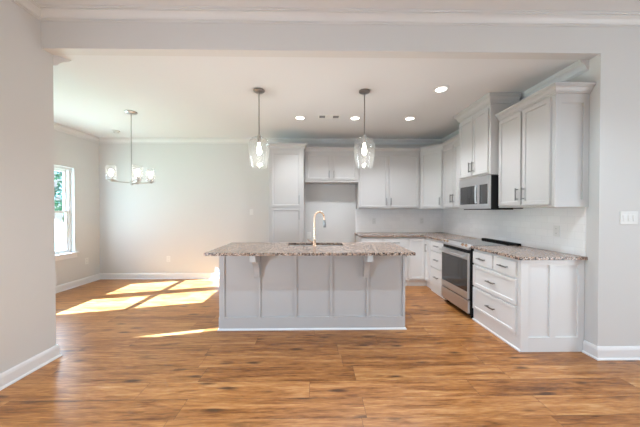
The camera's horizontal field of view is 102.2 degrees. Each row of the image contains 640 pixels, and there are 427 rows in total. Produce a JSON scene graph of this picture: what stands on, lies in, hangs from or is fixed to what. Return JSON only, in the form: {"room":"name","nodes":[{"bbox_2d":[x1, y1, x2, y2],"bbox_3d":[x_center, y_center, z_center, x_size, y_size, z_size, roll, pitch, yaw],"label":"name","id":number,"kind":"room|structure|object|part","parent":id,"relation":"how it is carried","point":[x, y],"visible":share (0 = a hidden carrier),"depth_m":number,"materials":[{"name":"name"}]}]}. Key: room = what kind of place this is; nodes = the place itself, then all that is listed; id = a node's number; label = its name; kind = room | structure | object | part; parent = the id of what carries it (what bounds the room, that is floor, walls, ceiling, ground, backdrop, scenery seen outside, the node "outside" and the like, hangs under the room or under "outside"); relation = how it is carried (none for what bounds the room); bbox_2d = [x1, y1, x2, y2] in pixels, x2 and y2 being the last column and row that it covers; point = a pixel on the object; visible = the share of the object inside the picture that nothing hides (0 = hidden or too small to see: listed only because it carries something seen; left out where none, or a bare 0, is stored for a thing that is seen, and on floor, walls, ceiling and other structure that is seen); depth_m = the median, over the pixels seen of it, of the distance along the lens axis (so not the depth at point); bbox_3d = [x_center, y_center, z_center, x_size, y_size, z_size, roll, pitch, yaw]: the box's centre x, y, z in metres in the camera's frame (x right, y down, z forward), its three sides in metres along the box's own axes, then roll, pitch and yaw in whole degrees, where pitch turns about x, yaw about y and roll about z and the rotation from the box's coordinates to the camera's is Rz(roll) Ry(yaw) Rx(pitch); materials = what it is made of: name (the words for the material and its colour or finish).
{"room":"kitchen","nodes":[
{"label":"kitchen","id":0,"kind":"room"},
{"bbox_2d":[0,0,55,372],"bbox_3d":[-2.443,-0.186,-0.689,0.120,3.085,6.100,0,1,-1],"label":"wall","id":1,"kind":"structure","parent":0,"point":[27,198],"depth_m":2.12,"materials":[{"name":"paint"}]},
{"bbox_2d":[0,273,218,390],"bbox_3d":[-2.569,1.283,0.752,3.424,0.116,8.754,0,1,-1],"label":"baseboard","id":2,"kind":"structure","parent":1,"relation":"attached to","point":[12,375],"depth_m":4.30,"materials":[{"name":"paint"}]},
{"bbox_2d":[54,130,99,285],"bbox_3d":[-4.401,-0.073,3.651,0.150,2.768,2.875,0,1,-1],"label":"wall","id":3,"kind":"structure","parent":0,"point":[81,155],"depth_m":4.72,"materials":[{"name":"paint"}]},
{"bbox_2d":[54,166,78,260],"bbox_3d":[-4.386,-0.007,4.189,0.175,1.574,0.850,0,1,-1],"label":"window","id":4,"kind":"structure","parent":3,"relation":"in","point":[66,172],"depth_m":4.51,"materials":[{"name":"white plastic"}]},
{"bbox_3d":[-4.454,-0.380,4.184,0.030,0.750,0.670,0,1,-1],"label":"sash","id":5,"kind":"part","parent":4,"relation":"part of","materials":[{"name":"white plastic"}]},
{"bbox_3d":[-4.421,0.310,4.192,0.030,0.710,0.670,0,1,-1],"label":"sash","id":6,"kind":"part","parent":4,"relation":"part of","materials":[{"name":"white plastic"}]},
{"bbox_3d":[-4.434,-0.045,4.188,0.080,1.498,0.748,0,1,-1],"label":"frame","id":7,"kind":"part","parent":4,"relation":"part of","materials":[{"name":"white plastic"}]},
{"bbox_3d":[-4.346,0.732,4.198,0.094,0.097,0.850,0,1,-1],"label":"sill","id":8,"kind":"part","parent":4,"relation":"part of","materials":[{"name":"paint"}]},
{"bbox_2d":[99,143,430,272],"bbox_3d":[-0.947,-0.090,5.201,7.103,2.768,0.120,0,1,-1],"label":"wall","id":9,"kind":"structure","parent":0,"point":[200,198],"depth_m":5.12,"materials":[{"name":"paint"}]},
{"bbox_2d":[304,147,358,183],"bbox_3d":[0.210,-0.903,4.941,1.000,0.640,0.412,0,1,-1],"label":"upper cabinet","id":10,"kind":"object","parent":9,"relation":"attached to","point":[323,165],"visible":0.98,"depth_m":4.78,"materials":[{"name":"grey paint"}]},
{"bbox_3d":[-0.026,-0.866,4.776,0.453,0.480,0.020,0,1,-1],"label":"door","id":11,"kind":"part","parent":10,"relation":"part of","materials":[{"name":"grey paint"}]},
{"bbox_3d":[0.213,-1.184,4.761,1.000,0.075,0.052,0,1,-1],"label":"crown","id":12,"kind":"part","parent":10,"relation":"part of","materials":[{"name":"grey paint"}]},
{"bbox_3d":[0.454,-0.866,4.783,0.458,0.480,0.020,0,1,-1],"label":"door","id":13,"kind":"part","parent":10,"relation":"part of","materials":[{"name":"grey paint"}]},
{"bbox_2d":[356,147,419,208],"bbox_3d":[1.292,-0.656,4.975,1.160,1.135,0.382,0,1,-1],"label":"upper cabinet","id":14,"kind":"object","parent":9,"relation":"attached to","point":[389,178],"visible":1,"depth_m":4.83,"materials":[{"name":"grey paint"}]},
{"bbox_3d":[1.002,-0.609,4.824,0.531,0.995,0.020,0,1,-1],"label":"door","id":15,"kind":"part","parent":14,"relation":"part of","materials":[{"name":"grey paint"}]},
{"bbox_3d":[1.294,-1.184,4.807,1.159,0.075,0.052,0,1,-1],"label":"crown","id":16,"kind":"part","parent":14,"relation":"part of","materials":[{"name":"grey paint"}]},
{"bbox_3d":[1.569,-0.609,4.833,0.553,0.995,0.020,0,1,-1],"label":"door","id":17,"kind":"part","parent":14,"relation":"part of","materials":[{"name":"grey paint"}]},
{"bbox_2d":[355,209,442,232],"bbox_3d":[1.593,0.145,5.177,1.767,0.470,0.008,0,1,-1],"label":"tile backsplash","id":18,"kind":"structure","parent":9,"relation":"attached to","point":[387,220],"depth_m":5.17,"materials":[{"name":"white tile"}]},
{"bbox_2d":[53,55,578,138],"bbox_3d":[-0.926,-1.519,3.808,7.103,0.120,2.875,0,1,-1],"label":"ceiling","id":19,"kind":"structure","parent":0,"point":[171,96],"depth_m":3.15,"materials":[{"name":"paint"}]},
{"bbox_2d":[106,110,152,184],"bbox_3d":[-2.701,-0.932,3.747,0.497,1.052,0.480,0,1,-1],"label":"chandelier","id":20,"kind":"object","parent":19,"relation":"hanging from","point":[130,112],"visible":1,"depth_m":3.69,"materials":[{"name":"silver metal"}]},
{"bbox_3d":[-2.886,-0.565,3.568,0.060,0.104,0.060,0,1,-1],"label":"bulb","id":21,"kind":"part","parent":20,"relation":"part of","materials":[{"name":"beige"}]},
{"bbox_3d":[-2.712,-0.943,3.710,0.014,0.970,0.013,0,1,-1],"label":"rod","id":22,"kind":"part","parent":20,"relation":"part of","materials":[{"name":"silver metal"}]},
{"bbox_2d":[253,88,264,154],"bbox_3d":[-0.718,-0.993,3.044,0.254,0.914,0.254,0,1,-1],"label":"pendant light","id":23,"kind":"object","parent":19,"relation":"hanging from","point":[258,91],"visible":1,"depth_m":3.03,"materials":[{"name":"silver metal"}]},
{"bbox_2d":[257,135,260,142],"bbox_3d":[-0.718,-0.881,3.045,0.044,0.090,0.044,0,1,-1],"label":"socket","id":24,"kind":"object","parent":23,"relation":"attached to","point":[259,136],"depth_m":3.03,"materials":[{"name":"silver metal"}]},
{"bbox_3d":[-0.718,-1.172,3.042,0.013,0.502,0.012,0,1,-1],"label":"rod","id":25,"kind":"part","parent":23,"relation":"part of","materials":[{"name":"silver metal"}]},
{"bbox_3d":[-0.718,-0.763,3.047,0.062,0.144,0.061,0,1,-1],"label":"bulb","id":26,"kind":"part","parent":23,"relation":"part of","materials":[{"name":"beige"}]},
{"bbox_2d":[294,115,305,119],"bbox_3d":[-0.305,-1.456,3.931,0.176,0.008,0.176,0,1,-1],"label":"recessed light","id":27,"kind":"object","parent":19,"relation":"in","point":[299,117],"visible":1,"depth_m":3.91,"materials":[{"name":"white plastic"}]},
{"bbox_2d":[318,115,339,118],"bbox_3d":[0.136,-1.456,3.887,0.330,0.008,0.150,0,1,-1],"label":"ceiling vent","id":28,"kind":"object","parent":19,"relation":"in","point":[319,116],"visible":1,"depth_m":3.89,"materials":[{"name":"white plastic"}]},
{"bbox_2d":[349,116,360,119],"bbox_3d":[0.535,-1.456,3.943,0.176,0.008,0.176,0,1,-1],"label":"recessed light","id":29,"kind":"object","parent":19,"relation":"in","point":[351,117],"visible":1,"depth_m":3.95,"materials":[{"name":"white plastic"}]},
{"bbox_2d":[359,88,374,154],"bbox_3d":[0.527,-0.994,3.063,0.254,0.914,0.254,0,1,-1],"label":"pendant light","id":30,"kind":"object","parent":19,"relation":"hanging from","point":[365,91],"visible":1,"depth_m":3.05,"materials":[{"name":"silver metal"}]},
{"bbox_3d":[0.527,-1.172,3.061,0.013,0.502,0.012,0,1,-1],"label":"rod","id":31,"kind":"part","parent":30,"relation":"part of","materials":[{"name":"silver metal"}]},
{"bbox_3d":[0.527,-0.763,3.066,0.062,0.144,0.061,0,1,-1],"label":"bulb","id":32,"kind":"part","parent":30,"relation":"part of","materials":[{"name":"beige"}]},
{"bbox_2d":[404,116,415,119],"bbox_3d":[1.376,-1.456,3.956,0.176,0.008,0.176,0,1,-1],"label":"recessed light","id":33,"kind":"object","parent":19,"relation":"in","point":[408,117],"visible":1,"depth_m":3.95,"materials":[{"name":"white plastic"}]},
{"bbox_2d":[433,85,448,92],"bbox_3d":[1.409,-1.446,3.007,0.176,0.008,0.176,0,1,-1],"label":"recessed light","id":34,"kind":"object","parent":19,"relation":"in","point":[443,88],"visible":1,"depth_m":3.00,"materials":[{"name":"white plastic"}]},
{"bbox_2d":[0,279,639,426],"bbox_3d":[0.289,1.371,0.746,9.440,0.060,9.095,0,1,-1],"label":"floor","id":35,"kind":"structure","parent":0,"point":[135,352],"depth_m":2.13,"materials":[{"name":"brown wood"}]},
{"bbox_2d":[265,143,306,241],"bbox_3d":[-0.598,0.037,4.824,0.723,2.522,0.643,0,1,-1],"label":"pantry cabinet","id":36,"kind":"object","parent":35,"relation":"on","point":[286,160],"visible":0.79,"depth_m":4.54,"materials":[{"name":"grey paint"}]},
{"bbox_3d":[-0.600,0.541,4.552,0.531,1.270,0.020,0,1,-1],"label":"door","id":37,"kind":"part","parent":36,"relation":"part of","materials":[{"name":"grey paint"}]},
{"bbox_3d":[-0.600,-0.600,4.540,0.531,0.967,0.020,0,1,-1],"label":"door","id":38,"kind":"part","parent":36,"relation":"part of","materials":[{"name":"grey paint"}]},
{"bbox_3d":[-0.598,-1.184,4.762,0.723,0.080,0.545,0,1,-1],"label":"crown","id":39,"kind":"part","parent":36,"relation":"part of","materials":[{"name":"grey paint"}]},
{"bbox_2d":[217,256,406,330],"bbox_3d":[-0.089,0.874,3.113,2.138,0.883,0.850,0,1,-1],"label":"kitchen island","id":40,"kind":"object","parent":35,"relation":"on","point":[257,293],"visible":0.84,"depth_m":2.94,"materials":[{"name":"grey paint"}]},
{"bbox_2d":[204,242,415,255],"bbox_3d":[-0.107,0.417,3.118,2.190,0.030,0.900,0,1,-1],"label":"island countertop","id":41,"kind":"structure","parent":40,"relation":"on","point":[234,248],"depth_m":2.90,"materials":[{"name":"stone"}]},
{"bbox_2d":[289,245,341,245],"bbox_3d":[-0.058,0.540,3.363,0.713,0.220,0.293,0,1,-1],"label":"sink","id":42,"kind":"object","parent":41,"relation":"in","point":[289,245],"visible":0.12,"depth_m":3.50,"materials":[{"name":"silver metal"}]},
{"bbox_2d":[307,211,325,245],"bbox_3d":[-0.029,0.185,3.197,0.254,0.432,0.070,0,1,-28],"label":"faucet","id":43,"kind":"object","parent":41,"relation":"on","point":[317,212],"visible":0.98,"depth_m":3.16,"materials":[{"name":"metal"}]},
{"bbox_3d":[-0.007,0.145,3.213,0.179,0.354,0.025,0,1,-38],"label":"spout","id":44,"kind":"part","parent":43,"relation":"part of","materials":[{"name":"beige metal"}]},
{"bbox_3d":[-0.091,1.305,3.229,2.138,0.020,0.628,0,1,-1],"label":"shoe moulding","id":45,"kind":"part","parent":40,"relation":"part of","materials":[{"name":"paint"}]},
{"bbox_2d":[356,235,382,241],"bbox_3d":[0.914,0.856,4.855,0.393,0.883,0.642,0,1,-1],"label":"base cabinet","id":46,"kind":"object","parent":35,"relation":"on","point":[358,239],"visible":0.05,"depth_m":4.58,"materials":[{"name":"white paint"}]},
{"bbox_3d":[0.919,0.516,4.575,0.359,0.140,0.020,0,1,-1],"label":"drawer","id":47,"kind":"part","parent":46,"relation":"part of","materials":[{"name":"white paint"}]},
{"bbox_2d":[383,237,407,285],"bbox_3d":[1.337,0.856,4.862,0.448,0.883,0.642,0,1,-1],"label":"base cabinet","id":48,"kind":"object","parent":35,"relation":"on","point":[401,241],"visible":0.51,"depth_m":4.58,"materials":[{"name":"white paint"}]},
{"bbox_3d":[1.341,0.516,4.581,0.414,0.140,0.020,0,1,-1],"label":"drawer","id":49,"kind":"part","parent":48,"relation":"part of","materials":[{"name":"white paint"}]},
{"bbox_3d":[1.341,0.891,4.585,0.414,0.560,0.020,0,1,-1],"label":"door","id":50,"kind":"part","parent":48,"relation":"part of","materials":[{"name":"white paint"}]},
{"bbox_2d":[407,237,430,288],"bbox_3d":[2.026,0.857,4.790,0.925,0.883,0.807,0,1,-1],"label":"base cabinet","id":51,"kind":"object","parent":35,"relation":"on","point":[419,265],"visible":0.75,"depth_m":4.59,"materials":[{"name":"white paint"}]},
{"bbox_2d":[354,232,478,240],"bbox_3d":[1.595,0.402,4.535,1.797,0.030,1.297,0,1,-1],"label":"countertop","id":52,"kind":"structure","parent":51,"relation":"on","point":[440,236],"depth_m":4.56,"materials":[{"name":"stone"}]},
{"bbox_3d":[1.728,0.808,4.590,0.263,0.725,0.020,0,1,-1],"label":"door","id":53,"kind":"part","parent":51,"relation":"part of","materials":[{"name":"white paint"}]},
{"bbox_3d":[1.874,0.809,4.487,0.020,0.725,0.184,0,1,-1],"label":"door","id":54,"kind":"part","parent":51,"relation":"part of","materials":[{"name":"white paint"}]},
{"bbox_2d":[430,239,445,299],"bbox_3d":[2.167,0.864,4.143,0.664,0.883,0.488,0,1,-1],"label":"base cabinet","id":55,"kind":"object","parent":35,"relation":"on","point":[435,245],"visible":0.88,"depth_m":4.15,"materials":[{"name":"white paint"}]},
{"bbox_3d":[1.879,1.031,4.140,0.020,0.270,0.460,0,1,-1],"label":"drawer","id":56,"kind":"part","parent":55,"relation":"part of","materials":[{"name":"white paint"}]},
{"bbox_3d":[1.879,0.751,4.137,0.020,0.250,0.460,0,1,-1],"label":"drawer","id":57,"kind":"part","parent":55,"relation":"part of","materials":[{"name":"white paint"}]},
{"bbox_3d":[1.879,0.528,4.135,0.020,0.155,0.460,0,1,-1],"label":"drawer","id":58,"kind":"part","parent":55,"relation":"part of","materials":[{"name":"white paint"}]},
{"bbox_2d":[439,238,520,317],"bbox_3d":[2.136,0.842,3.551,0.723,0.940,0.686,0,1,-1],"label":"range","id":59,"kind":"object","parent":35,"relation":"on","point":[457,285],"visible":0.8,"depth_m":3.44,"materials":[{"name":"silver metal"}]},
{"bbox_3d":[1.804,0.534,3.542,0.058,0.024,0.586,0,1,-1],"label":"handle","id":60,"kind":"part","parent":59,"relation":"part of","materials":[{"name":"silver metal"}]},
{"bbox_3d":[1.847,1.162,3.550,0.030,0.160,0.674,0,1,-1],"label":"storage drawer","id":61,"kind":"part","parent":59,"relation":"part of","materials":[{"name":"silver metal"}]},
{"bbox_3d":[1.847,0.782,3.546,0.030,0.570,0.664,0,1,-1],"label":"oven door","id":62,"kind":"part","parent":59,"relation":"part of","materials":[{"name":"silver metal"}]},
{"bbox_3d":[1.863,0.419,3.542,0.058,0.062,0.686,0,1,-1],"label":"control panel","id":63,"kind":"part","parent":59,"relation":"part of","materials":[{"name":"silver metal"}]},
{"bbox_2d":[447,239,515,245],"bbox_3d":[2.163,0.400,3.546,0.543,0.013,0.686,0,1,-1],"label":"cooktop","id":64,"kind":"object","parent":59,"relation":"in","point":[471,242],"depth_m":3.51,"materials":[{"name":"black glass"}]},
{"bbox_3d":[2.469,0.389,3.551,0.058,0.035,0.686,0,1,-1],"label":"vent trim","id":65,"kind":"part","parent":59,"relation":"part of","materials":[{"name":"black ceramic"}]},
{"bbox_2d":[472,249,584,351],"bbox_3d":[2.187,0.877,2.833,0.664,0.883,0.744,0,1,-1],"label":"base cabinet","id":66,"kind":"object","parent":35,"relation":"on","point":[529,305],"visible":0.93,"depth_m":2.48,"materials":[{"name":"white paint"}]},
{"bbox_3d":[1.896,0.535,3.009,0.020,0.145,0.348,0,1,-1],"label":"drawer","id":67,"kind":"part","parent":66,"relation":"part of","materials":[{"name":"white paint"}]},
{"bbox_3d":[1.899,1.037,2.848,0.020,0.265,0.681,0,1,-1],"label":"drawer","id":68,"kind":"part","parent":66,"relation":"part of","materials":[{"name":"white paint"}]},
{"bbox_3d":[1.899,0.759,2.845,0.020,0.250,0.681,0,1,-1],"label":"drawer","id":69,"kind":"part","parent":66,"relation":"part of","materials":[{"name":"white paint"}]},
{"bbox_3d":[1.903,1.309,2.833,0.014,0.020,0.744,0,1,-1],"label":"shoe moulding","id":70,"kind":"part","parent":66,"relation":"part of","materials":[{"name":"paint"}]},
{"bbox_3d":[1.902,0.539,2.656,0.020,0.145,0.309,0,1,-1],"label":"drawer","id":71,"kind":"part","parent":66,"relation":"part of","materials":[{"name":"white paint"}]},
{"bbox_2d":[471,246,587,259],"bbox_3d":[2.196,0.420,2.815,0.648,0.030,0.770,0,1,-1],"label":"countertop","id":72,"kind":"structure","parent":66,"relation":"on","point":[515,252],"depth_m":2.63,"materials":[{"name":"stone"}]},
{"bbox_3d":[2.217,0.881,2.471,0.612,0.882,0.019,0,1,-1],"label":"panel","id":73,"kind":"part","parent":66,"relation":"part of","materials":[{"name":"white paint"}]},
{"bbox_2d":[35,0,639,11],"bbox_3d":[1.265,-1.788,-0.760,7.533,0.120,6.120,0,1,-1],"label":"ceiling","id":74,"kind":"structure","parent":0,"point":[554,5],"depth_m":2.17,"materials":[{"name":"paint"}]},
{"bbox_2d":[41,21,639,345],"bbox_3d":[1.278,-0.218,2.377,7.413,3.085,0.120,0,1,-1],"label":"wall","id":75,"kind":"structure","parent":0,"point":[612,266],"depth_m":2.33,"materials":[{"name":"paint"}]},
{"bbox_2d":[53,55,588,144],"bbox_3d":[-0.910,-1.411,3.750,6.832,0.094,2.754,0,1,-1],"label":"trim","id":76,"kind":"structure","parent":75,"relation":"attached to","point":[579,67],"depth_m":5.05,"materials":[{"name":"paint"}]},
{"bbox_2d":[11,0,639,27],"bbox_3d":[1.264,-1.686,-0.699,7.292,0.084,6.000,0,1,-1],"label":"trim","id":77,"kind":"structure","parent":75,"relation":"attached to","point":[43,12],"depth_m":2.24,"materials":[{"name":"paint"}]},
{"bbox_2d":[582,340,639,360],"bbox_3d":[3.682,1.266,2.412,2.365,0.116,0.142,0,1,-1],"label":"baseboard","id":78,"kind":"structure","parent":75,"relation":"attached to","point":[600,353],"depth_m":2.34,"materials":[{"name":"paint"}]},
{"bbox_2d":[620,211,637,223],"bbox_3d":[2.801,0.040,2.337,0.164,0.116,0.010,0,1,-1],"label":"light switch","id":79,"kind":"object","parent":75,"relation":"attached to","point":[626,217],"visible":1,"depth_m":2.34,"materials":[{"name":"white plastic"}]},
{"bbox_2d":[550,71,586,285],"bbox_3d":[2.566,-0.075,3.826,0.120,2.768,2.735,0,1,-1],"label":"wall","id":80,"kind":"structure","parent":0,"point":[582,77],"depth_m":2.49,"materials":[{"name":"paint"}]},
{"bbox_2d":[420,144,443,208],"bbox_3d":[2.171,-0.654,4.843,0.634,1.135,0.673,0,1,-1],"label":"upper cabinet","id":81,"kind":"object","parent":80,"relation":"attached to","point":[431,157],"visible":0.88,"depth_m":4.67,"materials":[{"name":"grey paint"}]},
{"bbox_3d":[2.005,-1.183,4.664,0.052,0.075,0.436,-1,1,-43],"label":"crown","id":82,"kind":"part","parent":81,"relation":"part of","materials":[{"name":"grey paint"}]},
{"bbox_2d":[442,135,459,208],"bbox_3d":[2.310,-0.648,4.197,0.376,1.135,0.706,0,1,-1],"label":"upper cabinet","id":83,"kind":"object","parent":80,"relation":"attached to","point":[451,179],"visible":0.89,"depth_m":4.25,"materials":[{"name":"grey paint"}]},
{"bbox_3d":[2.164,-0.607,4.348,0.020,1.000,0.314,0,1,-1],"label":"door","id":84,"kind":"part","parent":83,"relation":"part of","materials":[{"name":"grey paint"}]},
{"bbox_3d":[2.150,-1.178,4.216,0.052,0.075,0.651,0,1,-1],"label":"crown","id":85,"kind":"part","parent":83,"relation":"part of","materials":[{"name":"grey paint"}]},
{"bbox_3d":[2.169,-0.603,4.019,0.020,1.000,0.314,0,1,-1],"label":"door","id":86,"kind":"part","parent":83,"relation":"part of","materials":[{"name":"grey paint"}]},
{"bbox_2d":[453,92,521,180],"bbox_3d":[2.263,-0.969,3.500,0.491,0.972,0.810,0,1,-1],"label":"upper cabinet","id":87,"kind":"object","parent":80,"relation":"attached to","point":[479,125],"visible":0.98,"depth_m":3.30,"materials":[{"name":"grey paint"}]},
{"bbox_3d":[2.069,-0.912,3.660,0.020,0.795,0.314,0,1,-1],"label":"door","id":88,"kind":"part","parent":87,"relation":"part of","materials":[{"name":"grey paint"}]},
{"bbox_3d":[2.074,-0.909,3.339,0.020,0.795,0.304,0,1,-1],"label":"door","id":89,"kind":"part","parent":87,"relation":"part of","materials":[{"name":"grey paint"}]},
{"bbox_3d":[2.215,-1.399,3.494,0.395,0.110,0.810,0,1,-1],"label":"crown","id":90,"kind":"part","parent":87,"relation":"part of","materials":[{"name":"grey paint"}]},
{"bbox_2d":[459,175,522,209],"bbox_3d":[2.264,-0.264,3.509,0.472,0.427,0.668,0,1,-1],"label":"microwave oven","id":91,"kind":"object","parent":87,"relation":"attached to","point":[479,193],"visible":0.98,"depth_m":3.34,"materials":[{"name":"silver metal"}]},
{"bbox_3d":[2.084,-0.270,3.506,0.024,0.415,0.668,0,1,-1],"label":"door","id":92,"kind":"part","parent":91,"relation":"part of","materials":[{"name":"silver metal"}]},
{"bbox_3d":[2.052,-0.252,3.389,0.046,0.242,0.020,0,1,-1],"label":"handle","id":93,"kind":"part","parent":91,"relation":"part of","materials":[{"name":"silver metal"}]},
{"bbox_3d":[2.088,-0.246,3.283,0.024,0.248,0.160,0,1,-1],"label":"control panel","id":94,"kind":"part","parent":91,"relation":"part of","materials":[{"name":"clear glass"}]},
{"bbox_2d":[443,207,585,256],"bbox_3d":[2.501,0.159,3.822,0.008,0.470,2.744,0,1,-1],"label":"tile backsplash","id":95,"kind":"structure","parent":80,"relation":"attached to","point":[529,227],"depth_m":3.12,"materials":[{"name":"white tile"}]},
{"bbox_2d":[553,225,559,236],"bbox_3d":[2.509,0.186,2.740,0.008,0.116,0.072,0,1,-1],"label":"wall outlet","id":96,"kind":"object","parent":95,"relation":"attached to","point":[556,229],"visible":1,"depth_m":2.73,"materials":[{"name":"white plastic"}]},
{"bbox_2d":[495,82,595,207],"bbox_3d":[2.332,-0.634,2.763,0.376,1.138,0.799,0,1,-1],"label":"upper cabinet","id":97,"kind":"object","parent":80,"relation":"attached to","point":[544,136],"visible":1,"depth_m":2.48,"materials":[{"name":"grey paint"}]},
{"bbox_3d":[2.185,-0.600,2.974,0.020,1.015,0.332,0,1,-1],"label":"door","id":98,"kind":"part","parent":97,"relation":"part of","materials":[{"name":"grey paint"}]},
{"bbox_3d":[2.190,-0.596,2.621,0.020,1.015,0.327,0,1,-1],"label":"door","id":99,"kind":"part","parent":97,"relation":"part of","materials":[{"name":"grey paint"}]},
{"bbox_3d":[2.331,-1.163,2.757,0.375,0.080,0.799,0,1,-1],"label":"crown","id":100,"kind":"part","parent":97,"relation":"part of","materials":[{"name":"grey paint"}]},
{"bbox_3d":[2.364,-0.594,2.427,0.320,1.064,0.016,0,1,-1],"label":"panel","id":101,"kind":"part","parent":97,"relation":"part of","materials":[{"name":"grey paint"}]},
{"label":"outside","id":102,"kind":"structure","parent":0,"visible":0},
{"bbox_3d":[-22.439,1.545,14.680,35.570,0.100,50.000,0,1,-1],"label":"ground","id":103,"kind":"structure","parent":102,"visible":0},
{"bbox_2d":[54,171,64,222],"bbox_3d":[-11.697,-1.569,11.730,3.209,6.198,3.283,0,1,-1],"label":"tree","id":104,"kind":"object","parent":103,"relation":"on","point":[58,190],"visible":0.03,"depth_m":11.41,"materials":[{"name":"green plant"}]},
{"bbox_2d":[55,219,64,250],"bbox_3d":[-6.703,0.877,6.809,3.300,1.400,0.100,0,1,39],"label":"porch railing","id":105,"kind":"object","parent":103,"relation":"on","point":[59,226],"visible":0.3,"depth_m":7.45,"materials":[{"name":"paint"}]},
{"bbox_3d":[-7.944,0.867,7.819,0.100,1.400,0.100,0,1,39],"label":"post","id":106,"kind":"part","parent":105,"relation":"part of","materials":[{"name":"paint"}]}
]}

